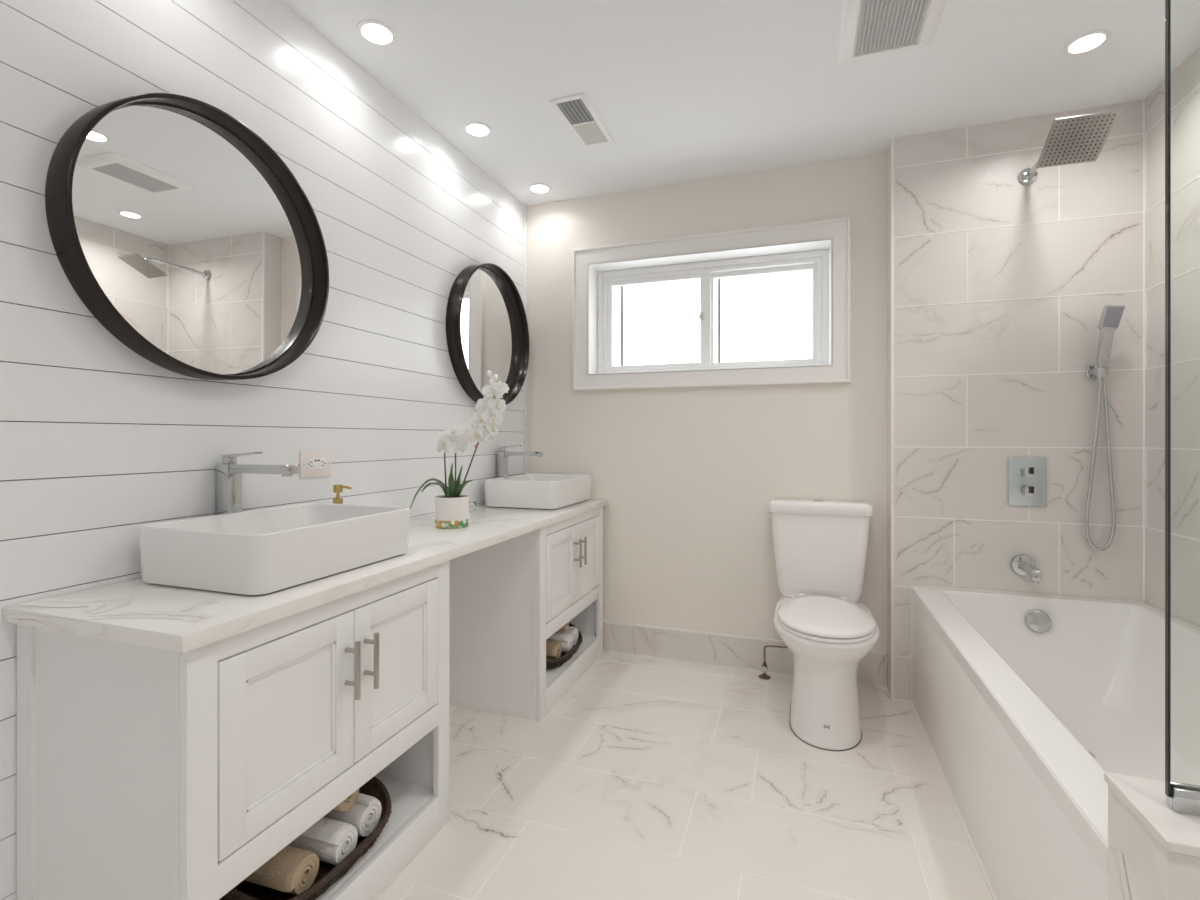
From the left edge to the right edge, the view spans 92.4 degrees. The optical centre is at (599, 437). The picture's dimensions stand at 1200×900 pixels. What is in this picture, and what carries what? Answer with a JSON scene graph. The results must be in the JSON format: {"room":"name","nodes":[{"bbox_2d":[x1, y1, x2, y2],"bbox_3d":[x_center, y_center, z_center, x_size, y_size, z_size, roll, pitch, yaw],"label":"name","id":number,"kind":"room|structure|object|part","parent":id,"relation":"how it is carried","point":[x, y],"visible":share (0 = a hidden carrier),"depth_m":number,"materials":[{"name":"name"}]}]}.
{"room":"bathroom","nodes":[
{"label":"bathroom","id":0,"kind":"room"},
{"bbox_2d":[0,0,523,899],"bbox_3d":[-1.054,-0.083,1.498,0.100,2.400,3.800,0,0,19],"label":"wall","id":1,"kind":"structure","parent":0,"point":[100,441],"depth_m":1.50,"materials":[{"name":"white wood"}]},
{"bbox_2d":[45,93,328,379],"bbox_3d":[-0.976,-0.486,1.466,0.068,0.674,0.674,0,0,19],"label":"wall mirror","id":2,"kind":"object","parent":1,"relation":"attached to","point":[175,224],"visible":1,"depth_m":1.41,"materials":[{"name":"brown metal"}]},
{"bbox_2d":[299,450,330,477],"bbox_3d":[-0.889,0.081,1.803,0.009,0.084,0.122,0,0,19],"label":"power outlet","id":3,"kind":"object","parent":1,"relation":"attached to","point":[313,463],"visible":1,"depth_m":1.79,"materials":[{"name":"white plastic"}]},
{"bbox_2d":[308,458,325,469],"bbox_3d":[-0.886,0.081,1.802,0.003,0.034,0.070,0,0,19],"label":"receptacle","id":4,"kind":"object","parent":3,"relation":"attached to","point":[313,463],"depth_m":1.80,"materials":[{"name":"grey plastic"}]},
{"bbox_2d":[446,263,529,404],"bbox_3d":[-0.520,-0.490,2.776,0.068,0.674,0.674,0,0,19],"label":"wall mirror","id":5,"kind":"object","parent":1,"relation":"attached to","point":[487,329],"visible":0.94,"depth_m":2.76,"materials":[{"name":"brown metal"}]},
{"bbox_2d":[460,267,519,399],"bbox_3d":[-0.543,-0.490,2.784,0.014,0.652,0.652,0,0,19],"label":"mirror glass","id":6,"kind":"object","parent":5,"relation":"attached to","point":[490,314],"depth_m":2.79,"materials":[{"name":"white"}]},
{"bbox_2d":[377,651,992,899],"bbox_3d":[0.272,1.167,1.090,2.871,0.101,3.900,0,0,19],"label":"floor","id":7,"kind":"structure","parent":0,"point":[650,778],"depth_m":1.77,"materials":[{"name":"tile"}]},
{"bbox_2d":[17,560,448,899],"bbox_3d":[-0.766,0.734,1.391,0.504,0.766,0.762,0,0,19],"label":"vanity cabinet","id":8,"kind":"object","parent":7,"relation":"on","point":[144,773],"visible":0.93,"depth_m":1.09,"materials":[{"name":"white wood"}]},
{"bbox_3d":[-0.626,0.572,1.170,0.019,0.352,0.323,0,0,19],"label":"door","id":9,"kind":"part","parent":8,"relation":"part of","materials":[{"name":"white wood"}]},
{"bbox_2d":[3,499,607,652],"bbox_3d":[-0.547,0.336,2.058,0.487,0.030,2.206,0,0,19],"label":"countertop","id":10,"kind":"structure","parent":8,"relation":"on","point":[138,612],"depth_m":1.15,"materials":[{"name":"stone"}]},
{"bbox_2d":[217,452,297,514],"bbox_3d":[-0.874,0.179,1.465,0.236,0.286,0.048,0,0,19],"label":"faucet","id":11,"kind":"object","parent":10,"relation":"on","point":[229,473],"visible":0.75,"depth_m":1.48,"materials":[{"name":"silver metal"}]},
{"bbox_3d":[-0.921,0.051,1.481,0.112,0.032,0.032,0,0,19],"label":"lever","id":12,"kind":"part","parent":11,"relation":"part of","materials":[{"name":"silver metal"}]},
{"bbox_3d":[-0.853,0.082,1.458,0.192,0.028,0.036,0,0,19],"label":"spout","id":13,"kind":"part","parent":11,"relation":"part of","materials":[{"name":"silver metal"}]},
{"bbox_2d":[139,503,409,595],"bbox_3d":[-0.774,0.258,1.437,0.372,0.128,0.496,0,0,19],"label":"vessel sink","id":14,"kind":"object","parent":10,"relation":"in","point":[265,551],"visible":1,"depth_m":1.25,"materials":[{"name":"white ceramic"}]},
{"bbox_2d":[333,484,351,503],"bbox_3d":[-0.810,0.233,1.780,0.065,0.176,0.060,0,0,42],"label":"soap dispenser","id":15,"kind":"object","parent":10,"relation":"on","point":[337,488],"visible":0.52,"depth_m":1.77,"materials":[{"name":"gold metal"}]},
{"bbox_2d":[410,370,508,528],"bbox_3d":[-0.508,0.038,2.086,0.340,0.568,0.129,0,0,10],"label":"potted orchid","id":16,"kind":"object","parent":10,"relation":"on","point":[451,508],"visible":1,"depth_m":2.07,"materials":[{"name":"white plant"}]},
{"bbox_3d":[-0.557,0.022,2.054,0.092,0.064,0.018,0,0,40],"label":"flower","id":17,"kind":"part","parent":16,"relation":"part of","materials":[{"name":"white plant"}]},
{"bbox_3d":[-0.543,0.103,2.106,0.054,0.237,0.010,0,0,-28],"label":"stem","id":18,"kind":"part","parent":16,"relation":"part of","materials":[{"name":"green plant"}]},
{"bbox_3d":[-0.538,0.253,2.096,0.120,0.081,0.120,0,0,19],"label":"pot","id":19,"kind":"part","parent":16,"relation":"part of","materials":[{"name":"white ceramic"}]},
{"bbox_3d":[-0.532,0.006,2.075,0.095,0.065,0.022,0,0,-11],"label":"flower","id":20,"kind":"part","parent":16,"relation":"part of","materials":[{"name":"white plant"}]},
{"bbox_3d":[-0.520,0.105,2.103,0.036,0.234,0.010,0,0,-38],"label":"stem","id":21,"kind":"part","parent":16,"relation":"part of","materials":[{"name":"green plant"}]},
{"bbox_3d":[-0.527,-0.026,2.088,0.077,0.044,0.037,0,0,-8],"label":"flower","id":22,"kind":"part","parent":16,"relation":"part of","materials":[{"name":"white plant"}]},
{"bbox_3d":[-0.510,0.025,2.084,0.010,0.061,0.087,0,0,27],"label":"flower","id":23,"kind":"part","parent":16,"relation":"part of","materials":[{"name":"white plant"}]},
{"bbox_3d":[-0.444,-0.014,2.073,0.103,0.071,0.018,0,0,11],"label":"flower","id":24,"kind":"part","parent":16,"relation":"part of","materials":[{"name":"white plant"}]},
{"bbox_3d":[-0.448,0.017,2.096,0.152,0.412,0.006,0,0,0],"label":"stem","id":25,"kind":"part","parent":16,"relation":"part of","materials":[{"name":"green"}]},
{"bbox_3d":[-0.427,-0.074,2.074,0.102,0.070,0.025,0,0,19],"label":"flower","id":26,"kind":"part","parent":16,"relation":"part of","materials":[{"name":"white plant"}]},
{"bbox_3d":[-0.414,-0.124,2.075,0.095,0.065,0.023,0,0,32],"label":"flower","id":27,"kind":"part","parent":16,"relation":"part of","materials":[{"name":"white plant"}]},
{"bbox_3d":[-0.410,-0.020,2.084,0.010,0.065,0.092,0,0,24],"label":"flower","id":28,"kind":"part","parent":16,"relation":"part of","materials":[{"name":"white plant"}]},
{"bbox_3d":[-0.389,-0.036,2.085,0.014,0.053,0.077,0,0,19],"label":"flower","id":29,"kind":"part","parent":16,"relation":"part of","materials":[{"name":"white plant"}]},
{"bbox_3d":[-0.387,-0.079,2.074,0.017,0.068,0.098,0,0,45],"label":"flower","id":30,"kind":"part","parent":16,"relation":"part of","materials":[{"name":"white plant"}]},
{"bbox_3d":[-0.383,-0.173,2.075,0.087,0.059,0.021,0,0,-6],"label":"flower","id":31,"kind":"part","parent":16,"relation":"part of","materials":[{"name":"white plant"}]},
{"bbox_3d":[-0.372,-0.123,2.084,0.016,0.064,0.092,0,0,37],"label":"flower","id":32,"kind":"part","parent":16,"relation":"part of","materials":[{"name":"white plant"}]},
{"bbox_3d":[-0.360,-0.186,2.086,0.072,0.048,0.023,0,0,-41],"label":"flower","id":33,"kind":"part","parent":16,"relation":"part of","materials":[{"name":"white plant"}]},
{"bbox_2d":[469,501,475,511],"bbox_3d":[-0.567,0.300,2.530,0.044,0.043,0.044,0,0,19],"label":"tumbler","id":34,"kind":"object","parent":10,"relation":"on","point":[472,504],"visible":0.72,"depth_m":2.51,"materials":[{"name":"clear glass"}]},
{"bbox_2d":[497,445,542,477],"bbox_3d":[-0.397,0.179,2.842,0.236,0.286,0.048,0,0,19],"label":"faucet","id":35,"kind":"object","parent":10,"relation":"on","point":[502,454],"visible":0.73,"depth_m":2.85,"materials":[{"name":"silver metal"}]},
{"bbox_3d":[-0.445,0.051,2.858,0.112,0.032,0.032,0,0,19],"label":"lever","id":36,"kind":"part","parent":35,"relation":"part of","materials":[{"name":"silver metal"}]},
{"bbox_3d":[-0.376,0.082,2.834,0.192,0.028,0.036,0,0,19],"label":"spout","id":37,"kind":"part","parent":35,"relation":"part of","materials":[{"name":"silver metal"}]},
{"bbox_2d":[484,474,590,509],"bbox_3d":[-0.292,0.258,2.840,0.372,0.128,0.496,0,0,19],"label":"vessel sink","id":38,"kind":"object","parent":10,"relation":"in","point":[524,491],"visible":1,"depth_m":2.63,"materials":[{"name":"white ceramic"}]},
{"bbox_2d":[219,776,391,899],"bbox_3d":[-0.731,0.966,1.385,0.341,0.096,0.432,0,0,19],"label":"wicker basket","id":39,"kind":"object","parent":8,"relation":"on","point":[328,874],"visible":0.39,"depth_m":1.31,"materials":[{"name":"brown wicker"}]},
{"bbox_2d":[244,845,318,894],"bbox_3d":[-0.764,0.949,1.288,0.260,0.081,0.087,0,0,17],"label":"rolled towel","id":40,"kind":"object","parent":39,"relation":"in","point":[292,870],"visible":0.47,"depth_m":1.24,"materials":[{"name":"beige fabric"}]},
{"bbox_2d":[288,817,357,864],"bbox_3d":[-0.720,0.950,1.387,0.270,0.084,0.079,0,0,18],"label":"rolled towel","id":41,"kind":"object","parent":39,"relation":"in","point":[331,840],"visible":0.48,"depth_m":1.33,"materials":[{"name":"white fabric"}]},
{"bbox_2d":[324,793,381,836],"bbox_3d":[-0.695,0.948,1.486,0.262,0.089,0.083,0,0,21],"label":"rolled towel","id":42,"kind":"object","parent":39,"relation":"in","point":[364,814],"visible":0.41,"depth_m":1.43,"materials":[{"name":"white fabric"}]},
{"bbox_2d":[332,789,358,811],"bbox_3d":[-0.741,0.869,1.447,0.270,0.082,0.077,0,0,17],"label":"rolled towel","id":43,"kind":"object","parent":42,"relation":"on","point":[349,801],"visible":0.1,"depth_m":1.40,"materials":[{"name":"beige fabric"}]},
{"bbox_3d":[-0.574,0.734,1.324,0.020,0.766,0.762,0,0,19],"label":"frame","id":44,"kind":"part","parent":8,"relation":"part of","materials":[{"name":"white wood"}]},
{"bbox_3d":[-0.555,0.520,1.290,0.038,0.129,0.010,0,0,19],"label":"handle","id":45,"kind":"part","parent":8,"relation":"part of","materials":[{"name":"silver metal"}]},
{"bbox_3d":[-0.535,0.520,1.347,0.038,0.129,0.010,0,0,19],"label":"handle","id":46,"kind":"part","parent":8,"relation":"part of","materials":[{"name":"silver metal"}]},
{"bbox_2d":[315,774,432,899],"bbox_3d":[-0.790,1.025,1.400,0.438,0.015,0.718,0,0,19],"label":"shelf","id":47,"kind":"object","parent":8,"relation":"attached to","point":[409,796],"depth_m":1.57,"materials":[{"name":"white wood"}]},
{"bbox_3d":[-0.519,0.572,1.478,0.019,0.352,0.323,0,0,19],"label":"door","id":48,"kind":"part","parent":8,"relation":"part of","materials":[{"name":"white wood"}]},
{"bbox_2d":[449,507,602,720],"bbox_3d":[-0.311,0.734,2.700,0.504,0.766,0.762,0,0,19],"label":"vanity cabinet","id":49,"kind":"object","parent":7,"relation":"on","point":[508,597],"visible":0.92,"depth_m":2.37,"materials":[{"name":"white wood"}]},
{"bbox_3d":[-0.171,0.572,2.478,0.019,0.352,0.323,0,0,19],"label":"door","id":50,"kind":"part","parent":49,"relation":"part of","materials":[{"name":"white wood"}]},
{"bbox_2d":[546,623,582,668],"bbox_3d":[-0.275,0.966,2.693,0.341,0.096,0.432,0,0,19],"label":"wicker basket","id":51,"kind":"object","parent":49,"relation":"on","point":[550,663],"visible":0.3,"depth_m":2.56,"materials":[{"name":"brown wicker"}]},
{"bbox_2d":[546,640,561,658],"bbox_3d":[-0.309,0.949,2.596,0.260,0.081,0.087,0,0,17],"label":"rolled towel","id":52,"kind":"object","parent":51,"relation":"in","point":[553,648],"visible":0.38,"depth_m":2.54,"materials":[{"name":"beige fabric"}]},
{"bbox_2d":[546,633,572,652],"bbox_3d":[-0.264,0.950,2.695,0.270,0.084,0.079,0,0,18],"label":"rolled towel","id":53,"kind":"object","parent":51,"relation":"in","point":[566,640],"visible":0.41,"depth_m":2.64,"materials":[{"name":"white fabric"}]},
{"bbox_2d":[555,626,577,645],"bbox_3d":[-0.240,0.948,2.795,0.262,0.089,0.083,0,0,21],"label":"rolled towel","id":54,"kind":"object","parent":51,"relation":"in","point":[572,631],"visible":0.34,"depth_m":2.74,"materials":[{"name":"white fabric"}]},
{"bbox_2d":[559,622,568,630],"bbox_3d":[-0.286,0.869,2.755,0.270,0.082,0.077,0,0,17],"label":"rolled towel","id":55,"kind":"object","parent":54,"relation":"on","point":[565,627],"visible":0.14,"depth_m":2.70,"materials":[{"name":"beige fabric"}]},
{"bbox_3d":[-0.119,0.734,2.632,0.020,0.766,0.762,0,0,19],"label":"frame","id":56,"kind":"part","parent":49,"relation":"part of","materials":[{"name":"white wood"}]},
{"bbox_2d":[546,633,595,684],"bbox_3d":[-0.335,1.025,2.708,0.438,0.015,0.718,0,0,19],"label":"shelf","id":57,"kind":"object","parent":49,"relation":"attached to","point":[588,644],"depth_m":2.69,"materials":[{"name":"white wood"}]},
{"bbox_3d":[-0.100,0.520,2.598,0.038,0.129,0.010,0,0,19],"label":"handle","id":58,"kind":"part","parent":49,"relation":"part of","materials":[{"name":"silver metal"}]},
{"bbox_3d":[-0.080,0.520,2.655,0.038,0.129,0.010,0,0,19],"label":"handle","id":59,"kind":"part","parent":49,"relation":"part of","materials":[{"name":"silver metal"}]},
{"bbox_3d":[-0.064,0.572,2.786,0.019,0.352,0.323,0,0,19],"label":"door","id":60,"kind":"part","parent":49,"relation":"part of","materials":[{"name":"white wood"}]},
{"bbox_2d":[758,645,787,679],"bbox_3d":[0.820,0.913,2.666,0.167,0.409,0.062,0,0,19],"label":"supply valve","id":61,"kind":"object","parent":7,"relation":"on","point":[764,669],"visible":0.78,"depth_m":2.67,"materials":[{"name":"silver metal"}]},
{"bbox_3d":[0.759,1.070,2.659,0.034,0.034,0.008,0,0,19],"label":"valve handle","id":62,"kind":"part","parent":61,"relation":"part of","materials":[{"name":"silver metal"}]},
{"bbox_2d":[768,497,879,750],"bbox_3d":[0.893,0.697,2.331,0.425,0.841,0.731,0,0,19],"label":"toilet","id":63,"kind":"object","parent":7,"relation":"on","point":[820,545],"visible":1,"depth_m":2.23,"materials":[{"name":"white ceramic"}]},
{"bbox_3d":[0.979,0.308,2.578,0.425,0.054,0.208,0,0,19],"label":"tank lid","id":64,"kind":"part","parent":63,"relation":"part of","materials":[{"name":"white ceramic"}]},
{"bbox_3d":[0.979,0.520,2.578,0.406,0.370,0.188,0,0,19],"label":"tank","id":65,"kind":"part","parent":63,"relation":"part of","materials":[{"name":"white ceramic"}]},
{"bbox_3d":[0.871,0.701,2.230,0.352,0.014,0.526,0,0,19],"label":"seat","id":66,"kind":"part","parent":63,"relation":"part of","materials":[{"name":"white plastic"}]},
{"bbox_3d":[0.873,0.689,2.236,0.350,0.038,0.538,0,0,19],"label":"lid","id":67,"kind":"part","parent":63,"relation":"part of","materials":[{"name":"white plastic"}]},
{"bbox_3d":[0.893,0.913,2.293,0.378,0.409,0.658,0,0,19],"label":"bowl","id":68,"kind":"part","parent":63,"relation":"part of","materials":[{"name":"white ceramic"}]},
{"bbox_2d":[910,585,1199,899],"bbox_3d":[1.419,0.868,1.533,0.791,0.498,1.642,0,0,19],"label":"bathtub","id":69,"kind":"object","parent":7,"relation":"on","point":[1022,703],"visible":0.9,"depth_m":1.80,"materials":[{"name":"white ceramic"}]},
{"bbox_2d":[1104,772,1199,899],"bbox_3d":[1.125,0.816,0.682,0.791,0.602,0.165,0,0,19],"label":"wall ledge","id":70,"kind":"object","parent":7,"relation":"on","point":[1154,848],"visible":1,"depth_m":0.80,"materials":[{"name":"stone"}]},
{"bbox_2d":[1165,0,1199,815],"bbox_3d":[1.144,-0.274,0.680,0.748,1.578,0.022,0,0,19],"label":"glass panel","id":71,"kind":"object","parent":70,"relation":"on","point":[1180,797],"visible":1,"depth_m":0.80,"materials":[{"name":"grey"}]},
{"bbox_2d":[527,153,886,651],"bbox_3d":[0.879,-0.083,2.837,2.871,2.400,0.200,0,0,19],"label":"wall","id":72,"kind":"structure","parent":0,"point":[689,477],"depth_m":2.85,"materials":[{"name":"white paint"}]},
{"bbox_2d":[524,205,526,473],"bbox_3d":[-0.411,-0.480,3.173,0.012,1.605,0.014,0,0,19],"label":"trim","id":73,"kind":"structure","parent":72,"relation":"attached to","point":[525,206],"depth_m":3.17,"materials":[{"name":"white wood"}]},
{"bbox_2d":[572,217,850,390],"bbox_3d":[0.535,-0.628,2.951,1.361,0.751,0.243,0,0,19],"label":"window","id":74,"kind":"structure","parent":72,"relation":"in","point":[823,247],"depth_m":2.90,"materials":[{"name":"white plastic"}]},
{"bbox_3d":[0.310,-0.618,3.085,0.564,0.485,0.022,0,0,19],"label":"sash","id":75,"kind":"part","parent":74,"relation":"part of","materials":[{"name":"white plastic"}]},
{"bbox_3d":[0.607,-0.618,3.049,1.042,0.500,0.011,0,0,19],"label":"screen frame","id":76,"kind":"part","parent":74,"relation":"part of","materials":[{"name":"grey plastic"}]},
{"bbox_3d":[0.559,-0.625,3.011,1.188,0.573,0.082,0,0,19],"label":"frame","id":77,"kind":"part","parent":74,"relation":"part of","materials":[{"name":"white plastic"}]},
{"bbox_3d":[0.812,-0.618,2.936,0.555,0.485,0.020,0,0,19],"label":"sash","id":78,"kind":"part","parent":74,"relation":"part of","materials":[{"name":"white plastic"}]},
{"bbox_2d":[603,621,886,686],"bbox_3d":[0.443,1.044,2.876,1.821,0.164,0.013,0,0,19],"label":"baseboard","id":79,"kind":"structure","parent":72,"relation":"attached to","point":[726,650],"depth_m":2.83,"materials":[{"name":"tile"}]},
{"bbox_2d":[281,0,1199,204],"bbox_3d":[0.255,-1.333,1.042,2.871,0.100,4.000,0,0,19],"label":"ceiling","id":80,"kind":"structure","parent":0,"point":[683,91],"depth_m":2.02,"materials":[{"name":"white paint"}]},
{"bbox_2d":[356,20,396,46],"bbox_3d":[-0.707,-1.281,1.824,0.120,0.004,0.120,0,0,19],"label":"recessed light","id":81,"kind":"object","parent":80,"relation":"in","point":[374,32],"visible":1,"depth_m":1.82,"materials":[{"name":"white"}]},
{"bbox_2d":[463,122,491,137],"bbox_3d":[-0.509,-1.281,2.393,0.120,0.004,0.120,0,0,19],"label":"recessed light","id":82,"kind":"object","parent":80,"relation":"in","point":[475,129],"visible":1,"depth_m":2.39,"materials":[{"name":"white"}]},
{"bbox_2d":[528,183,550,193],"bbox_3d":[-0.310,-1.281,2.959,0.120,0.004,0.120,0,0,19],"label":"recessed light","id":83,"kind":"object","parent":80,"relation":"in","point":[538,188],"visible":1,"depth_m":2.95,"materials":[{"name":"white plastic"}]},
{"bbox_2d":[549,93,614,147],"bbox_3d":[-0.066,-1.280,2.340,0.144,0.006,0.374,0,0,19],"label":"ceiling vent","id":84,"kind":"object","parent":80,"relation":"in","point":[581,118],"visible":1,"depth_m":2.32,"materials":[{"name":"white plastic"}]},
{"bbox_2d":[837,0,945,62],"bbox_3d":[0.879,-1.270,1.735,0.285,0.026,0.378,0,0,19],"label":"exhaust fan","id":85,"kind":"object","parent":80,"relation":"attached to","point":[868,28],"visible":1,"depth_m":1.76,"materials":[{"name":"white plastic"}]},
{"bbox_2d":[855,0,928,54],"bbox_3d":[0.879,-1.261,1.735,0.179,0.004,0.278,0,0,19],"label":"grille","id":86,"kind":"object","parent":85,"relation":"attached to","point":[881,26],"depth_m":1.76,"materials":[{"name":"grey"}]},
{"bbox_2d":[1063,30,1110,55],"bbox_3d":[1.579,-1.281,1.868,0.120,0.004,0.120,0,0,19],"label":"recessed light","id":87,"kind":"object","parent":80,"relation":"in","point":[1090,41],"visible":1,"depth_m":1.86,"materials":[{"name":"white plastic"}]},
{"bbox_2d":[887,99,1144,700],"bbox_3d":[1.677,-0.082,2.382,0.865,2.402,0.134,0,0,19],"label":"wall","id":88,"kind":"structure","parent":0,"point":[1003,285],"depth_m":2.33,"materials":[{"name":"stone"}]},
{"bbox_2d":[891,138,893,698],"bbox_3d":[1.252,-0.083,2.466,0.011,2.400,0.010,0,0,19],"label":"trim","id":89,"kind":"structure","parent":88,"relation":"attached to","point":[892,139],"depth_m":2.46,"materials":[{"name":"white"}]},
{"bbox_2d":[1010,554,1041,583],"bbox_3d":[1.671,0.510,2.237,0.086,0.087,0.148,0,0,19],"label":"tub spout","id":90,"kind":"object","parent":88,"relation":"attached to","point":[1023,565],"visible":1,"depth_m":2.26,"materials":[{"name":"silver metal"}]},
{"bbox_3d":[1.669,0.510,2.230,0.038,0.087,0.133,0,0,19],"label":"spout","id":91,"kind":"part","parent":90,"relation":"part of","materials":[{"name":"silver metal"}]},
{"bbox_2d":[1008,458,1046,506],"bbox_3d":[1.698,0.177,2.274,0.129,0.191,0.062,0,0,19],"label":"panel","id":92,"kind":"object","parent":88,"relation":"attached to","point":[1027,477],"visible":1,"depth_m":2.29,"materials":[{"name":"silver metal"}]},
{"bbox_3d":[1.699,0.212,2.278,0.040,0.036,0.038,0,0,19],"label":"knob","id":93,"kind":"part","parent":92,"relation":"part of","materials":[{"name":"silver metal"}]},
{"bbox_3d":[1.699,0.137,2.278,0.040,0.036,0.038,0,0,19],"label":"knob","id":94,"kind":"part","parent":92,"relation":"part of","materials":[{"name":"silver metal"}]},
{"bbox_2d":[1018,110,1119,183],"bbox_3d":[1.645,-1.017,2.070,0.183,0.122,0.481,0,0,19],"label":"shower","id":95,"kind":"object","parent":88,"relation":"attached to","point":[1079,138],"visible":1,"depth_m":1.93,"materials":[{"name":"silver metal"}]},
{"bbox_3d":[1.650,-1.041,2.108,0.023,0.042,0.376,0,0,17],"label":"arm","id":96,"kind":"part","parent":95,"relation":"part of","materials":[{"name":"silver metal"}]},
{"bbox_3d":[1.597,-0.999,1.932,0.183,0.085,0.188,0,0,19],"label":"head plate","id":97,"kind":"part","parent":95,"relation":"part of","materials":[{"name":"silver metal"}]},
{"bbox_2d":[1086,366,1108,376],"bbox_3d":[1.904,-0.257,2.197,0.042,0.044,0.076,0,0,12],"label":"bracket","id":98,"kind":"object","parent":88,"relation":"attached to","point":[1091,371],"visible":0.88,"depth_m":2.18,"materials":[{"name":"silver metal"}]},
{"bbox_3d":[1.906,-0.257,2.219,0.040,0.044,0.028,0,0,19],"label":"wall plate","id":99,"kind":"part","parent":98,"relation":"part of","materials":[{"name":"silver metal"}]},
{"bbox_2d":[1085,305,1124,550],"bbox_3d":[1.902,-0.030,2.170,0.097,0.927,0.095,0,0,19],"label":"shower","id":100,"kind":"object","parent":88,"relation":"attached to","point":[1111,315],"visible":1,"depth_m":2.18,"materials":[{"name":"silver metal"}]},
{"bbox_3d":[1.905,-0.316,2.171,0.047,0.179,0.042,0,0,19],"label":"handle","id":101,"kind":"part","parent":100,"relation":"part of","materials":[{"name":"silver metal"}]},
{"bbox_2d":[1145,46,1199,627],"bbox_3d":[1.556,-0.082,0.537,0.121,2.402,3.700,0,0,19],"label":"wall","id":102,"kind":"structure","parent":0,"point":[1185,79],"depth_m":2.00,"materials":[{"name":"tile"}]}
]}

